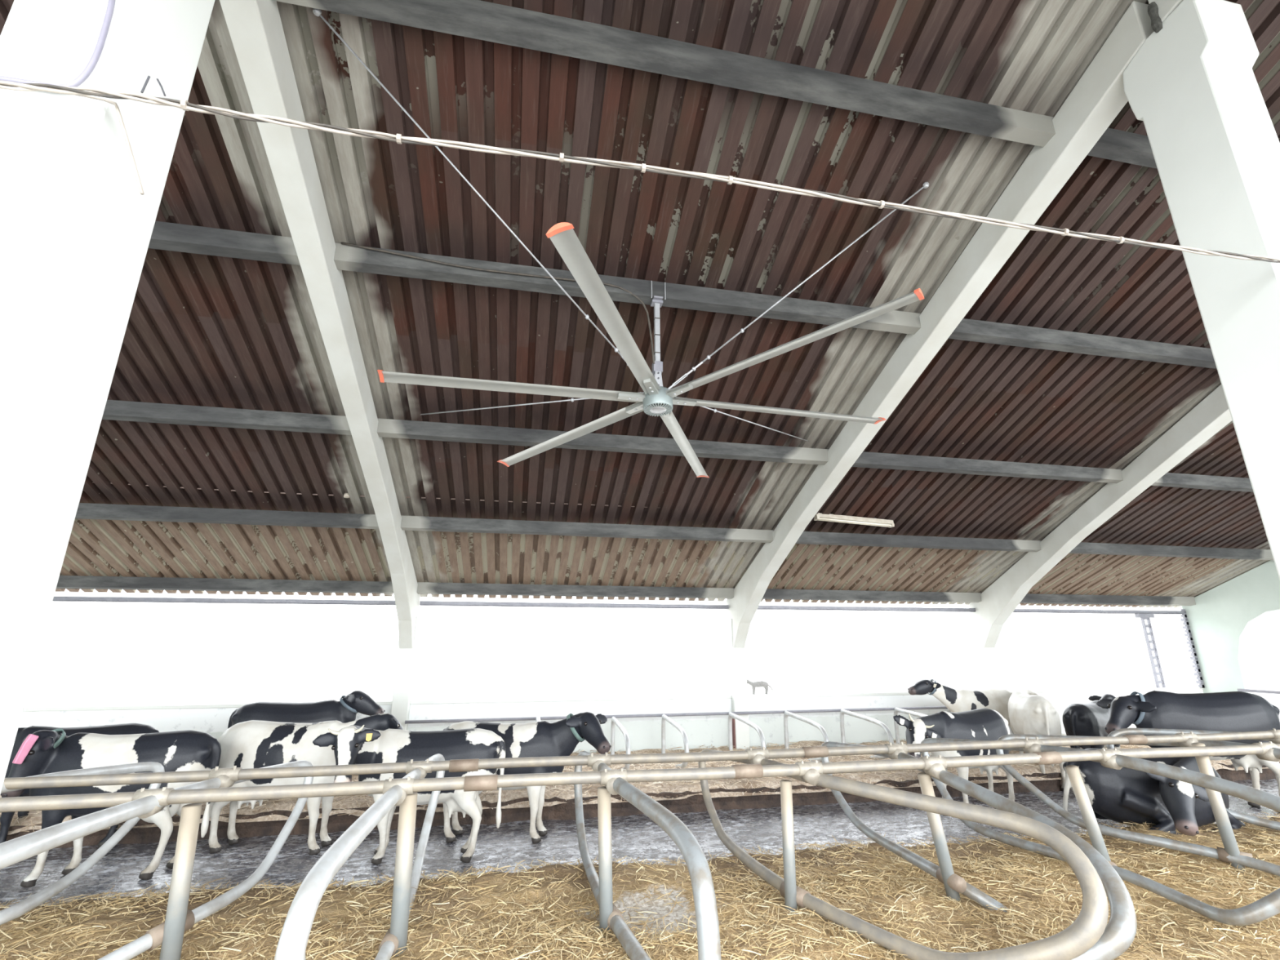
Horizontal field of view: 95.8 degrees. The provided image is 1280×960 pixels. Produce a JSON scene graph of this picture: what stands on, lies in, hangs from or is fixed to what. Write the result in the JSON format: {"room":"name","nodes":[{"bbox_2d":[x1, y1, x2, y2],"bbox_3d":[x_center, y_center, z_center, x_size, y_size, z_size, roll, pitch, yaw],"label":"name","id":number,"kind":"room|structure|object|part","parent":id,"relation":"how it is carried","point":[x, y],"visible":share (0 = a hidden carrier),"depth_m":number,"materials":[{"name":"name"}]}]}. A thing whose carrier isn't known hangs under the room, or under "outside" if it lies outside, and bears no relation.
{"room":"farm building","nodes":[
{"label":"farm building","id":0,"kind":"room"},
{"bbox_2d":[18,689,1202,752],"bbox_3d":[0.904,5.233,11.850,26.800,1.460,0.200,3,-16,-11],"label":"wall","id":1,"kind":"structure","parent":0,"point":[644,733],"depth_m":11.76,"materials":[{"name":"paint"}]},
{"bbox_2d":[22,686,1203,711],"bbox_3d":[0.904,4.521,12.051,26.800,0.060,0.280,3,-16,-11],"label":"trim","id":2,"kind":"structure","parent":1,"relation":"on","point":[117,707],"depth_m":11.52,"materials":[{"name":"grey metal"}]},
{"bbox_2d":[746,679,773,694],"bbox_3d":[2.568,4.432,12.422,0.637,0.320,0.121,3,-16,-11],"label":"cat","id":3,"kind":"object","parent":2,"relation":"on","point":[759,683],"visible":0.96,"depth_m":12.39},
{"bbox_2d":[1134,613,1166,688],"bbox_3d":[12.756,4.233,14.402,0.500,1.770,0.080,3,-16,-11],"label":"post","id":4,"kind":"object","parent":2,"relation":"on","point":[1143,616],"visible":1,"depth_m":14.40,"materials":[{"name":"grey metal"}]},
{"bbox_3d":[12.756,3.430,14.629,0.500,0.100,0.080,3,-16,-11],"label":"head plate","id":5,"kind":"part","parent":4,"relation":"part of","materials":[{"name":"grey metal"}]},
{"bbox_2d":[0,761,1279,848],"bbox_3d":[1.315,5.287,10.227,27.000,0.375,2.996,3,-16,-11],"label":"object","id":6,"kind":"structure","parent":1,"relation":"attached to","point":[695,803],"depth_m":8.38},
{"bbox_2d":[535,715,541,721],"bbox_3d":[-1.771,4.690,10.074,0.080,0.933,1.773,3,-16,-11],"label":"loop","id":7,"kind":"object","parent":6,"relation":"on","point":[538,717],"visible":0.16,"depth_m":10.63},
{"bbox_2d":[404,706,947,724],"bbox_3d":[2.187,4.740,11.779,13.181,0.092,0.056,3,-16,-11],"label":"rail","id":8,"kind":"object","parent":7,"relation":"attached to","point":[409,722],"visible":0.78,"depth_m":11.49,"materials":[{"name":"grey metal"}]},
{"bbox_2d":[610,716,631,769],"bbox_3d":[-0.359,4.793,10.338,0.080,0.881,1.773,3,-16,-11],"label":"loop","id":9,"kind":"object","parent":6,"relation":"on","point":[614,721],"visible":0.6,"depth_m":10.40,"materials":[{"name":"silver metal"}]},
{"bbox_3d":[-0.517,5.004,11.097,0.080,0.852,0.167,3,-16,-11],"label":"post","id":10,"kind":"part","parent":9,"relation":"part of","materials":[{"name":"silver metal"}]},
{"bbox_2d":[0,740,1279,835],"bbox_3d":[1.167,5.091,10.260,26.700,0.270,2.960,3,-16,-11],"label":"bedding","id":11,"kind":"object","parent":6,"relation":"on","point":[514,795],"visible":0.09,"depth_m":8.90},
{"bbox_2d":[227,690,385,728],"bbox_3d":[-5.261,4.140,9.104,2.219,1.536,0.745,5,-16,-17],"label":"cow","id":12,"kind":"object","parent":11,"relation":"on","point":[345,710],"visible":0.4,"depth_m":9.12},
{"bbox_2d":[0,733,1243,831],"bbox_3d":[1.541,5.109,10.383,20.931,0.301,3.192,3,-16,-11],"label":"barrier","id":13,"kind":"object","parent":11,"relation":"on","point":[789,760],"visible":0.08,"depth_m":9.67,"materials":[{"name":"silver metal"}]},
{"bbox_2d":[661,714,688,768],"bbox_3d":[0.624,4.836,10.530,0.080,0.901,1.773,3,-16,-11],"label":"loop","id":14,"kind":"object","parent":6,"relation":"on","point":[664,717],"visible":0.71,"depth_m":10.56,"materials":[{"name":"silver metal"}]},
{"bbox_3d":[0.466,5.048,11.288,0.080,0.872,0.167,3,-16,-11],"label":"post","id":15,"kind":"part","parent":14,"relation":"part of","materials":[{"name":"silver metal"}]},
{"bbox_2d":[732,718,736,749],"bbox_3d":[2.001,5.293,11.860,0.180,0.749,0.140,3,-16,-11],"label":"wall post","id":16,"kind":"object","parent":6,"relation":"on","point":[733,719],"visible":0.19,"depth_m":11.84,"materials":[{"name":"metal"}]},
{"bbox_2d":[728,711,765,751],"bbox_3d":[1.976,4.903,10.792,0.080,0.914,1.773,3,-16,-11],"label":"loop","id":17,"kind":"object","parent":6,"relation":"on","point":[731,715],"visible":0.57,"depth_m":11.13,"materials":[{"name":"silver metal"}]},
{"bbox_3d":[1.818,5.114,11.550,0.080,0.885,0.167,3,-16,-11],"label":"post","id":18,"kind":"part","parent":17,"relation":"part of","materials":[{"name":"silver metal"}]},
{"bbox_2d":[783,711,829,761],"bbox_3d":[3.152,4.968,11.018,0.080,0.911,1.773,3,-16,-11],"label":"loop","id":19,"kind":"object","parent":6,"relation":"on","point":[787,713],"visible":0.63,"depth_m":11.22,"materials":[{"name":"silver metal"}]},
{"bbox_3d":[2.995,5.180,11.776,0.080,0.882,0.167,3,-16,-11],"label":"post","id":20,"kind":"part","parent":19,"relation":"part of","materials":[{"name":"silver metal"}]},
{"bbox_2d":[840,709,893,759],"bbox_3d":[4.389,5.032,11.256,0.080,0.918,1.773,3,-16,-11],"label":"loop","id":21,"kind":"object","parent":6,"relation":"on","point":[882,725],"visible":0.59,"depth_m":11.29,"materials":[{"name":"silver metal"}]},
{"bbox_3d":[4.231,5.243,12.015,0.080,0.890,0.167,3,-16,-11],"label":"post","id":22,"kind":"part","parent":21,"relation":"part of","materials":[{"name":"silver metal"}]},
{"bbox_2d":[893,706,931,756],"bbox_3d":[5.623,5.094,11.495,0.080,0.927,1.773,3,-16,-11],"label":"loop","id":23,"kind":"object","parent":6,"relation":"on","point":[896,709],"visible":0.33,"depth_m":12.21,"materials":[{"name":"silver metal"}]},
{"bbox_3d":[5.465,5.306,12.253,0.080,0.899,0.167,3,-16,-11],"label":"post","id":24,"kind":"part","parent":23,"relation":"part of","materials":[{"name":"silver metal"}]},
{"bbox_2d":[946,708,1013,751],"bbox_3d":[6.890,5.164,11.739,0.080,0.925,1.773,3,-16,-11],"label":"loop","id":25,"kind":"object","parent":6,"relation":"on","point":[948,710],"visible":0.07,"depth_m":11.00,"materials":[{"name":"silver metal"}]},
{"bbox_2d":[0,0,1279,608],"bbox_3d":[1.969,-0.764,8.439,27.214,4.255,10.352,3,-16,-11],"label":"ceiling","id":26,"kind":"structure","parent":0,"point":[202,330],"depth_m":6.67,"materials":[{"name":"brown metal"}]},
{"bbox_2d":[92,481,647,507],"bbox_3d":[2.382,0.587,10.310,22.364,0.144,0.086,3,-16,-11],"label":"wire line","id":27,"kind":"object","parent":26,"relation":"attached to","point":[345,495],"visible":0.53,"depth_m":8.95,"materials":[{"name":"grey metal"}]},
{"bbox_2d":[312,8,627,365],"bbox_3d":[-1.148,-2.216,5.106,3.423,1.976,0.058,14,-21,-41],"label":"guy wire","id":28,"kind":"object","parent":26,"relation":"attached to","point":[317,12],"visible":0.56,"depth_m":4.84,"materials":[{"name":"metal"}]},
{"bbox_2d":[420,391,644,415],"bbox_3d":[-1.459,-0.899,6.911,3.455,0.425,0.060,-8,-18,26],"label":"guy wire","id":29,"kind":"object","parent":26,"relation":"attached to","point":[571,399],"visible":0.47,"depth_m":6.94,"materials":[{"name":"metal"}]},
{"bbox_2d":[341,222,924,477],"bbox_3d":[-0.059,-1.411,6.183,5.938,1.544,4.678,3,-16,-11],"label":"ceiling fan","id":30,"kind":"object","parent":26,"relation":"hanging from","point":[656,399],"visible":1,"depth_m":5.70,"materials":[{"name":"metal"}]},
{"bbox_3d":[-0.080,-0.856,5.963,0.304,0.055,0.102,3,-16,-11],"label":"blade arm","id":31,"kind":"part","parent":30,"relation":"part of","materials":[{"name":"metal"}]},
{"bbox_3d":[-0.019,-0.781,6.186,0.302,0.065,0.101,-13,-21,39],"label":"blade arm","id":32,"kind":"part","parent":30,"relation":"part of","materials":[{"name":"metal"}]},
{"bbox_3d":[0.108,-0.926,5.773,0.102,0.062,0.302,-4,-16,15],"label":"blade arm","id":33,"kind":"part","parent":30,"relation":"part of","materials":[{"name":"metal"}]},
{"bbox_3d":[0.183,-1.593,6.230,0.056,0.770,0.056,3,-16,-11],"label":"down rod","id":34,"kind":"part","parent":30,"relation":"part of","materials":[{"name":"metal"}]},
{"bbox_3d":[0.190,-1.035,6.038,0.110,0.230,0.012,3,-16,-11],"label":"hanger plate","id":35,"kind":"part","parent":30,"relation":"part of","materials":[{"name":"metal"}]},
{"bbox_3d":[0.391,-0.906,5.858,0.302,0.065,0.101,-13,-20,38],"label":"blade arm","id":36,"kind":"part","parent":30,"relation":"part of","materials":[{"name":"metal"}]},
{"bbox_3d":[0.443,-0.828,6.091,0.301,0.055,0.103,4,-16,-15],"label":"blade arm","id":37,"kind":"part","parent":30,"relation":"part of","materials":[{"name":"metal"}]},
{"bbox_2d":[702,406,808,441],"bbox_3d":[1.437,-0.748,7.468,0.059,0.436,3.552,-14,-21,40],"label":"guy wire","id":38,"kind":"object","parent":26,"relation":"attached to","point":[714,410],"visible":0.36,"depth_m":7.43,"materials":[{"name":"metal"}]},
{"bbox_2d":[667,182,928,389],"bbox_3d":[1.554,-1.925,5.825,2.676,1.803,0.058,-5,-17,18],"label":"guy wire","id":39,"kind":"object","parent":26,"relation":"attached to","point":[926,184],"visible":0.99,"depth_m":5.83,"materials":[{"name":"metal"}]},
{"bbox_2d":[813,512,894,528],"bbox_3d":[3.875,0.710,10.501,1.526,0.248,0.170,3,-16,-11],"label":"lamp","id":40,"kind":"object","parent":26,"relation":"hanging from","point":[820,517],"visible":0.91,"depth_m":10.44,"materials":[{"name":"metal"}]},
{"bbox_2d":[0,778,1279,909],"bbox_3d":[1.903,4.025,4.876,30.000,0.200,14.600,3,-16,-11],"label":"floor","id":41,"kind":"structure","parent":0,"point":[635,836],"depth_m":7.32,"materials":[{"name":"grey concrete"}]},
{"bbox_2d":[0,723,159,847],"bbox_3d":[-7.656,3.859,7.275,2.588,1.427,0.710,5,-16,-16],"label":"cow","id":42,"kind":"object","parent":41,"relation":"on","point":[6,818],"visible":0.26,"depth_m":7.39},
{"bbox_2d":[0,0,214,794],"bbox_3d":[-2.471,-0.442,2.263,0.440,6.979,0.565,3,-16,-11],"label":"pillar","id":43,"kind":"structure","parent":41,"relation":"on","point":[77,225],"depth_m":2.31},
{"bbox_2d":[0,0,115,87],"bbox_3d":[-2.434,-1.964,2.438,0.364,0.798,0.032,3,-16,-11],"label":"hose","id":44,"kind":"object","parent":43,"relation":"attached to","point":[94,60],"visible":0.77,"depth_m":2.40,"materials":[{"name":"white plastic"}]},
{"bbox_2d":[74,94,143,195],"bbox_3d":[-2.149,-1.360,2.329,0.340,0.427,0.021,4,-16,-15],"label":"cable","id":45,"kind":"object","parent":43,"relation":"attached to","point":[117,108],"visible":0.86,"depth_m":2.35,"materials":[{"name":"white plastic"}]},
{"bbox_2d":[140,75,150,93],"bbox_3d":[-2.087,-1.670,2.443,0.017,0.091,0.008,3,-16,-11],"label":"stub","id":46,"kind":"object","parent":43,"relation":"attached to","point":[148,77],"visible":1,"depth_m":2.44,"materials":[{"name":"metal"}]},
{"bbox_2d":[0,80,1279,262],"bbox_3d":[0.705,-1.428,2.880,6.658,0.197,0.038,3,-16,-11],"label":"cable bundle","id":47,"kind":"object","parent":43,"relation":"attached to","point":[184,104],"visible":1,"depth_m":2.68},
{"bbox_2d":[156,78,165,96],"bbox_3d":[-2.030,-1.665,2.453,0.050,0.082,0.008,3,-16,-11],"label":"stub","id":48,"kind":"object","parent":47,"relation":"attached to","point":[157,80],"visible":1,"depth_m":2.45,"materials":[{"name":"metal"}]},
{"bbox_2d":[0,728,221,888],"bbox_3d":[-5.916,3.581,6.483,1.996,1.532,0.732,6,-17,-19],"label":"cow","id":49,"kind":"object","parent":41,"relation":"on","point":[42,752],"visible":0.59,"depth_m":6.38},
{"bbox_2d":[0,760,313,959],"bbox_3d":[-3.543,3.009,4.290,0.450,1.403,4.074,0,-16,1],"label":"divider","id":50,"kind":"object","parent":41,"relation":"on","point":[144,803],"visible":0.8,"depth_m":4.21,"materials":[{"name":"metal"}]},
{"bbox_3d":[-3.387,3.075,4.248,0.123,1.253,0.192,-3,-16,12],"label":"post","id":51,"kind":"part","parent":50,"relation":"part of","materials":[{"name":"grey metal"}]},
{"bbox_2d":[208,713,403,855],"bbox_3d":[-4.248,3.825,7.388,2.423,1.555,0.722,1,-16,-5],"label":"cow","id":52,"kind":"object","parent":41,"relation":"on","point":[252,744],"visible":0.52,"depth_m":7.23},
{"bbox_2d":[274,753,444,959],"bbox_3d":[-1.935,3.097,4.602,0.282,1.403,3.996,2,-16,-8],"label":"divider","id":53,"kind":"object","parent":41,"relation":"on","point":[295,931],"visible":0.91,"depth_m":4.32,"materials":[{"name":"metal"}]},
{"bbox_3d":[-1.862,3.152,4.538,0.130,1.263,0.190,-3,-16,11],"label":"post","id":54,"kind":"part","parent":53,"relation":"part of","materials":[{"name":"grey metal"}]},
{"bbox_2d":[391,616,420,730],"bbox_3d":[-4.486,4.096,10.930,0.300,2.950,0.330,3,-16,-11],"label":"wall column","id":55,"kind":"structure","parent":41,"relation":"on","point":[402,691],"depth_m":10.87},
{"bbox_2d":[219,0,420,648],"bbox_3d":[-3.181,-0.898,5.606,0.260,5.324,13.550,3,-16,-11],"label":"rafter","id":56,"kind":"object","parent":55,"relation":"on","point":[255,29],"visible":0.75,"depth_m":5.39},
{"bbox_2d":[147,221,300,265],"bbox_3d":[-6.980,-2.435,4.981,7.730,0.216,0.135,3,-16,-11],"label":"purlin","id":57,"kind":"object","parent":56,"relation":"attached to","point":[166,236],"visible":0.36,"depth_m":5.51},
{"bbox_2d":[52,595,395,605],"bbox_3d":[-8.379,2.221,10.677,7.630,0.080,0.180,3,-16,-11],"label":"lintel","id":58,"kind":"object","parent":56,"relation":"attached to","point":[56,598],"visible":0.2,"depth_m":10.73,"materials":[{"name":"grey metal"}]},
{"bbox_2d":[56,575,393,593],"bbox_3d":[-8.273,1.889,10.484,7.730,0.218,0.136,3,-16,-11],"label":"purlin","id":59,"kind":"object","parent":56,"relation":"attached to","point":[64,581],"visible":0.81,"depth_m":10.56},
{"bbox_2d":[102,400,351,435],"bbox_3d":[-7.436,-0.909,6.923,7.730,0.216,0.133,3,-16,-11],"label":"purlin","id":60,"kind":"object","parent":56,"relation":"attached to","point":[114,410],"visible":0.65,"depth_m":7.29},
{"bbox_2d":[75,502,378,528],"bbox_3d":[-7.854,0.486,8.701,7.730,0.216,0.134,3,-16,-11],"label":"purlin","id":61,"kind":"object","parent":56,"relation":"attached to","point":[85,510],"visible":0.73,"depth_m":8.92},
{"bbox_2d":[312,724,505,864],"bbox_3d":[-2.780,3.702,6.952,2.161,1.554,0.891,7,-17,-23],"label":"cow","id":62,"kind":"object","parent":41,"relation":"on","point":[353,744],"visible":0.67,"depth_m":6.90},
{"bbox_2d":[435,711,611,843],"bbox_3d":[-1.546,3.917,7.718,2.418,1.557,0.669,-2,-16,6],"label":"cow","id":63,"kind":"object","parent":41,"relation":"on","point":[544,738],"visible":0.56,"depth_m":7.66},
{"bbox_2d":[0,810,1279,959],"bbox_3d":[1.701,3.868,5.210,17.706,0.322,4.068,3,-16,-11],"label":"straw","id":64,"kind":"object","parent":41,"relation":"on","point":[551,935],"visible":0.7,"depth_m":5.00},
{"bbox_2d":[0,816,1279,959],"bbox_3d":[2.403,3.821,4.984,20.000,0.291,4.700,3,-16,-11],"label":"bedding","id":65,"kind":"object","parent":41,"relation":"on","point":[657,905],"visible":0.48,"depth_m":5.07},
{"bbox_2d":[1062,748,1245,835],"bbox_3d":[6.677,4.025,7.442,2.020,0.987,1.499,0,-16,-1],"label":"cow","id":66,"kind":"object","parent":65,"relation":"on","point":[1126,794],"visible":0.57,"depth_m":7.31},
{"bbox_2d":[1106,728,1279,831],"bbox_3d":[8.194,3.632,6.906,0.800,1.181,4.043,13,-20,-38],"label":"divider","id":67,"kind":"object","parent":65,"relation":"on","point":[1251,820],"visible":0.42,"depth_m":7.82,"materials":[{"name":"metal"}]},
{"bbox_2d":[3,730,1275,789],"bbox_3d":[2.033,2.869,6.119,19.401,0.102,0.107,3,-16,-11],"label":"rail","id":68,"kind":"object","parent":67,"relation":"attached to","point":[454,765],"visible":0.94,"depth_m":5.55,"materials":[{"name":"silver metal"}]},
{"bbox_2d":[573,751,720,959],"bbox_3d":[-0.233,3.199,4.965,0.336,1.403,3.928,5,-16,-16],"label":"divider","id":69,"kind":"object","parent":41,"relation":"on","point":[615,781],"visible":0.91,"depth_m":4.46,"materials":[{"name":"metal"}]},
{"bbox_3d":[-0.289,3.249,4.834,0.110,1.237,0.180,-11,-19,34],"label":"post","id":70,"kind":"part","parent":69,"relation":"part of","materials":[{"name":"grey metal"}]},
{"bbox_2d":[725,618,750,749],"bbox_3d":[2.064,4.451,12.190,0.300,2.950,0.330,3,-16,-11],"label":"wall column","id":71,"kind":"structure","parent":41,"relation":"on","point":[736,659],"depth_m":12.08,"materials":[{"name":"white paint"}]},
{"bbox_2d":[697,746,1108,959],"bbox_3d":[1.665,3.273,5.229,0.754,1.402,4.215,10,-19,-32],"label":"divider","id":72,"kind":"object","parent":41,"relation":"on","point":[1091,923],"visible":0.84,"depth_m":4.44,"materials":[{"name":"metal"}]},
{"bbox_3d":[1.325,3.344,5.146,0.107,1.222,0.158,3,-16,-11],"label":"post","id":73,"kind":"part","parent":72,"relation":"part of","materials":[{"name":"grey metal"}]},
{"bbox_2d":[893,707,1014,803],"bbox_3d":[4.866,4.311,8.928,2.585,1.454,0.702,8,-18,-26],"label":"cow","id":74,"kind":"object","parent":41,"relation":"on","point":[981,724],"visible":0.59,"depth_m":8.84},
{"bbox_2d":[821,741,1137,959],"bbox_3d":[2.832,3.356,5.508,0.914,1.410,3.934,0,-16,-2],"label":"divider","id":75,"kind":"object","parent":41,"relation":"on","point":[1119,933],"visible":0.6,"depth_m":5.15,"materials":[{"name":"metal"}]},
{"bbox_2d":[0,743,1279,812],"bbox_3d":[2.182,2.666,5.402,19.401,0.110,0.114,3,-16,-11],"label":"rail","id":76,"kind":"object","parent":75,"relation":"attached to","point":[485,782],"visible":0.94,"depth_m":4.84,"materials":[{"name":"silver metal"}]},
{"bbox_2d":[0,761,164,924],"bbox_3d":[-5.161,2.796,4.095,0.857,1.100,3.950,2,-16,-7],"label":"divider","id":77,"kind":"object","parent":76,"relation":"attached to","point":[11,913],"visible":0.71,"depth_m":5.26,"materials":[{"name":"metal"}]},
{"bbox_3d":[2.825,3.424,5.436,0.338,1.240,0.109,7,-17,-25],"label":"post","id":78,"kind":"part","parent":75,"relation":"part of","materials":[{"name":"grey metal"}]},
{"bbox_2d":[970,621,1002,689],"bbox_3d":[8.105,4.779,13.352,0.300,2.950,0.330,3,-16,-11],"label":"wall column","id":79,"kind":"structure","parent":41,"relation":"on","point":[988,666],"depth_m":13.38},
{"bbox_2d":[968,384,1231,651],"bbox_3d":[8.557,-0.256,7.881,0.663,5.324,13.649,1,-16,-5],"label":"rafter","id":80,"kind":"object","parent":79,"relation":"attached to","point":[999,600],"visible":0.86,"depth_m":10.41,"materials":[{"name":"white paint"}]},
{"bbox_2d":[756,605,975,612],"bbox_3d":[5.080,2.952,13.265,5.860,0.080,0.180,3,-16,-11],"label":"lintel","id":81,"kind":"object","parent":80,"relation":"attached to","point":[760,607],"visible":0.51,"depth_m":13.18,"materials":[{"name":"grey metal"}]},
{"bbox_2d":[762,588,981,602],"bbox_3d":[5.117,2.614,13.061,5.921,0.216,0.133,3,-16,-11],"label":"purlin","id":82,"kind":"object","parent":80,"relation":"attached to","point":[770,593],"visible":0.87,"depth_m":13.02,"materials":[{"name":"grey metal"}]},
{"bbox_2d":[1013,608,1183,614],"bbox_3d":[11.106,3.278,14.424,5.830,0.080,0.180,3,-16,-11],"label":"lintel","id":83,"kind":"object","parent":80,"relation":"attached to","point":[1025,611],"visible":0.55,"depth_m":14.40,"materials":[{"name":"grey metal"}]},
{"bbox_2d":[1019,593,1195,605],"bbox_3d":[11.168,2.942,14.225,6.019,0.216,0.134,3,-16,-11],"label":"purlin","id":84,"kind":"object","parent":80,"relation":"attached to","point":[1029,597],"visible":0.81,"depth_m":14.23,"materials":[{"name":"grey metal"}]},
{"bbox_2d":[1068,542,1273,559],"bbox_3d":[11.441,1.533,12.411,6.318,0.218,0.136,3,-16,-11],"label":"purlin","id":85,"kind":"object","parent":80,"relation":"attached to","point":[1085,548],"visible":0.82,"depth_m":12.34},
{"bbox_2d":[1151,472,1253,492],"bbox_3d":[11.712,0.131,10.606,6.616,0.218,0.138,3,-16,-11],"label":"purlin","id":86,"kind":"object","parent":80,"relation":"attached to","point":[1169,479],"visible":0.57,"depth_m":10.22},
{"bbox_2d":[1008,688,1065,791],"bbox_3d":[7.487,4.837,10.970,0.757,1.556,2.415,-9,-18,28],"label":"cow","id":87,"kind":"object","parent":41,"relation":"on","point":[1029,713],"visible":0.73,"depth_m":10.23},
{"bbox_2d":[1062,693,1119,749],"bbox_3d":[8.763,4.877,10.964,2.469,1.470,0.747,11,-19,-35],"label":"cow","id":88,"kind":"object","parent":41,"relation":"on","point":[1089,719],"visible":0.39,"depth_m":10.44},
{"bbox_2d":[920,737,1279,925],"bbox_3d":[4.488,3.482,5.944,0.618,1.415,3.832,7,-17,-25],"label":"divider","id":89,"kind":"object","parent":41,"relation":"on","point":[1268,906],"visible":0.77,"depth_m":5.48,"materials":[{"name":"metal"}]},
{"bbox_3d":[4.538,3.522,5.778,0.453,1.248,0.109,7,-17,-24],"label":"post","id":90,"kind":"part","parent":89,"relation":"part of","materials":[{"name":"grey metal"}]},
{"bbox_2d":[995,731,1279,876],"bbox_3d":[6.240,3.666,6.608,1.194,1.409,3.678,11,-19,-34],"label":"divider","id":91,"kind":"object","parent":41,"relation":"on","point":[1231,854],"visible":0.71,"depth_m":6.24,"materials":[{"name":"metal"}]},
{"bbox_3d":[6.108,3.523,6.087,0.335,1.402,0.111,7,-17,-24],"label":"post","id":92,"kind":"part","parent":91,"relation":"part of","materials":[{"name":"grey metal"}]},
{"bbox_2d":[1095,690,1279,813],"bbox_3d":[8.700,4.229,9.119,2.765,1.717,0.841,-1,-16,4],"label":"cow","id":93,"kind":"object","parent":41,"relation":"on","point":[1228,711],"visible":0.62,"depth_m":9.02},
{"bbox_2d":[1122,0,1279,579],"bbox_3d":[4.148,-0.083,3.536,0.460,6.979,0.565,3,-16,-11],"label":"pillar","id":94,"kind":"structure","parent":41,"relation":"on","point":[1193,85],"depth_m":3.96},
{"bbox_2d":[726,0,1182,648],"bbox_3d":[3.389,-0.542,6.869,0.311,5.324,13.550,3,-16,-11],"label":"rafter","id":95,"kind":"object","parent":94,"relation":"on","point":[1099,95],"visible":0.86,"depth_m":6.12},
{"bbox_2d":[419,600,728,608],"bbox_3d":[-1.216,2.610,12.055,6.380,0.080,0.180,3,-16,-11],"label":"lintel","id":96,"kind":"object","parent":95,"relation":"attached to","point":[421,602],"visible":1,"depth_m":11.94,"materials":[{"name":"grey metal"}]},
{"bbox_2d":[417,582,733,598],"bbox_3d":[-1.129,2.276,11.858,6.580,0.219,0.136,3,-16,-11],"label":"purlin","id":97,"kind":"object","parent":95,"relation":"attached to","point":[423,588],"visible":0.86,"depth_m":11.74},
{"bbox_2d":[400,515,773,542],"bbox_3d":[-0.710,0.874,10.073,6.580,0.219,0.136,3,-16,-11],"label":"purlin","id":98,"kind":"object","parent":95,"relation":"attached to","point":[408,522],"visible":0.86,"depth_m":9.96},
{"bbox_2d":[377,417,828,465],"bbox_3d":[-0.293,-0.520,8.298,6.580,0.219,0.140,3,-16,-11],"label":"purlin","id":99,"kind":"object","parent":95,"relation":"attached to","point":[387,428],"visible":0.81,"depth_m":8.19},
{"bbox_2d":[333,242,920,334],"bbox_3d":[0.164,-2.047,6.356,6.580,0.216,0.136,3,-16,-11],"label":"purlin","id":100,"kind":"object","parent":95,"relation":"attached to","point":[348,258],"visible":0.81,"depth_m":6.24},
{"bbox_2d":[273,0,1055,146],"bbox_3d":[0.556,-3.357,4.684,6.580,0.220,0.138,3,-16,-11],"label":"purlin","id":101,"kind":"object","parent":95,"relation":"attached to","point":[488,21],"visible":0.95,"depth_m":4.61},
{"bbox_2d":[795,531,1041,551],"bbox_3d":[5.390,1.204,11.248,5.622,0.216,0.135,3,-16,-11],"label":"purlin","id":102,"kind":"object","parent":95,"relation":"attached to","point":[806,537],"visible":0.9,"depth_m":11.19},
{"bbox_2d":[851,451,1123,483],"bbox_3d":[5.661,-0.199,9.443,5.324,0.216,0.135,3,-16,-11],"label":"purlin","id":103,"kind":"object","parent":95,"relation":"attached to","point":[866,460],"visible":0.91,"depth_m":9.38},
{"bbox_2d":[947,318,1217,368],"bbox_3d":[5.958,-1.733,7.468,4.998,0.218,0.135,3,-16,-11],"label":"purlin","id":104,"kind":"object","parent":95,"relation":"attached to","point":[970,330],"visible":0.73,"depth_m":7.35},
{"bbox_2d":[1087,128,1157,168],"bbox_3d":[6.213,-3.051,5.773,4.719,0.217,0.134,3,-16,-11],"label":"purlin","id":105,"kind":"object","parent":95,"relation":"attached to","point":[1114,144],"visible":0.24,"depth_m":5.40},
{"bbox_2d":[24,659,1279,719],"bbox_3d":[5.887,8.358,20.056,140.000,0.200,120.000,3,-16,-11],"label":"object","id":106,"kind":"structure","parent":0,"point":[50,686],"depth_m":41.30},
{"bbox_2d":[907,679,1013,726],"bbox_3d":[6.689,4.863,11.824,2.680,1.523,0.687,4,-16,-13],"label":"cow","id":107,"kind":"object","parent":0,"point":[962,700],"visible":0.56,"depth_m":11.77},
{"bbox_2d":[1181,560,1279,693],"bbox_3d":[15.098,1.884,10.709,0.250,7.287,9.300,3,-16,-11],"label":"support column","id":108,"kind":"structure","parent":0,"point":[1222,619],"depth_m":13.95,"materials":[{"name":"paint"}]},
{"bbox_2d":[1180,608,1204,688],"bbox_3d":[14.015,4.264,14.713,0.090,1.920,0.110,3,-16,-11],"label":"trim","id":109,"kind":"structure","parent":108,"relation":"attached to","point":[1185,623],"depth_m":14.67,"materials":[{"name":"grey metal"}]},
{"bbox_2d":[1237,688,1279,693],"bbox_3d":[14.471,4.532,12.163,0.250,0.060,3.100,3,-16,-11],"label":"trim","id":110,"kind":"structure","parent":108,"relation":"attached to","point":[1257,691],"depth_m":13.19,"materials":[{"name":"grey metal"}]}
]}

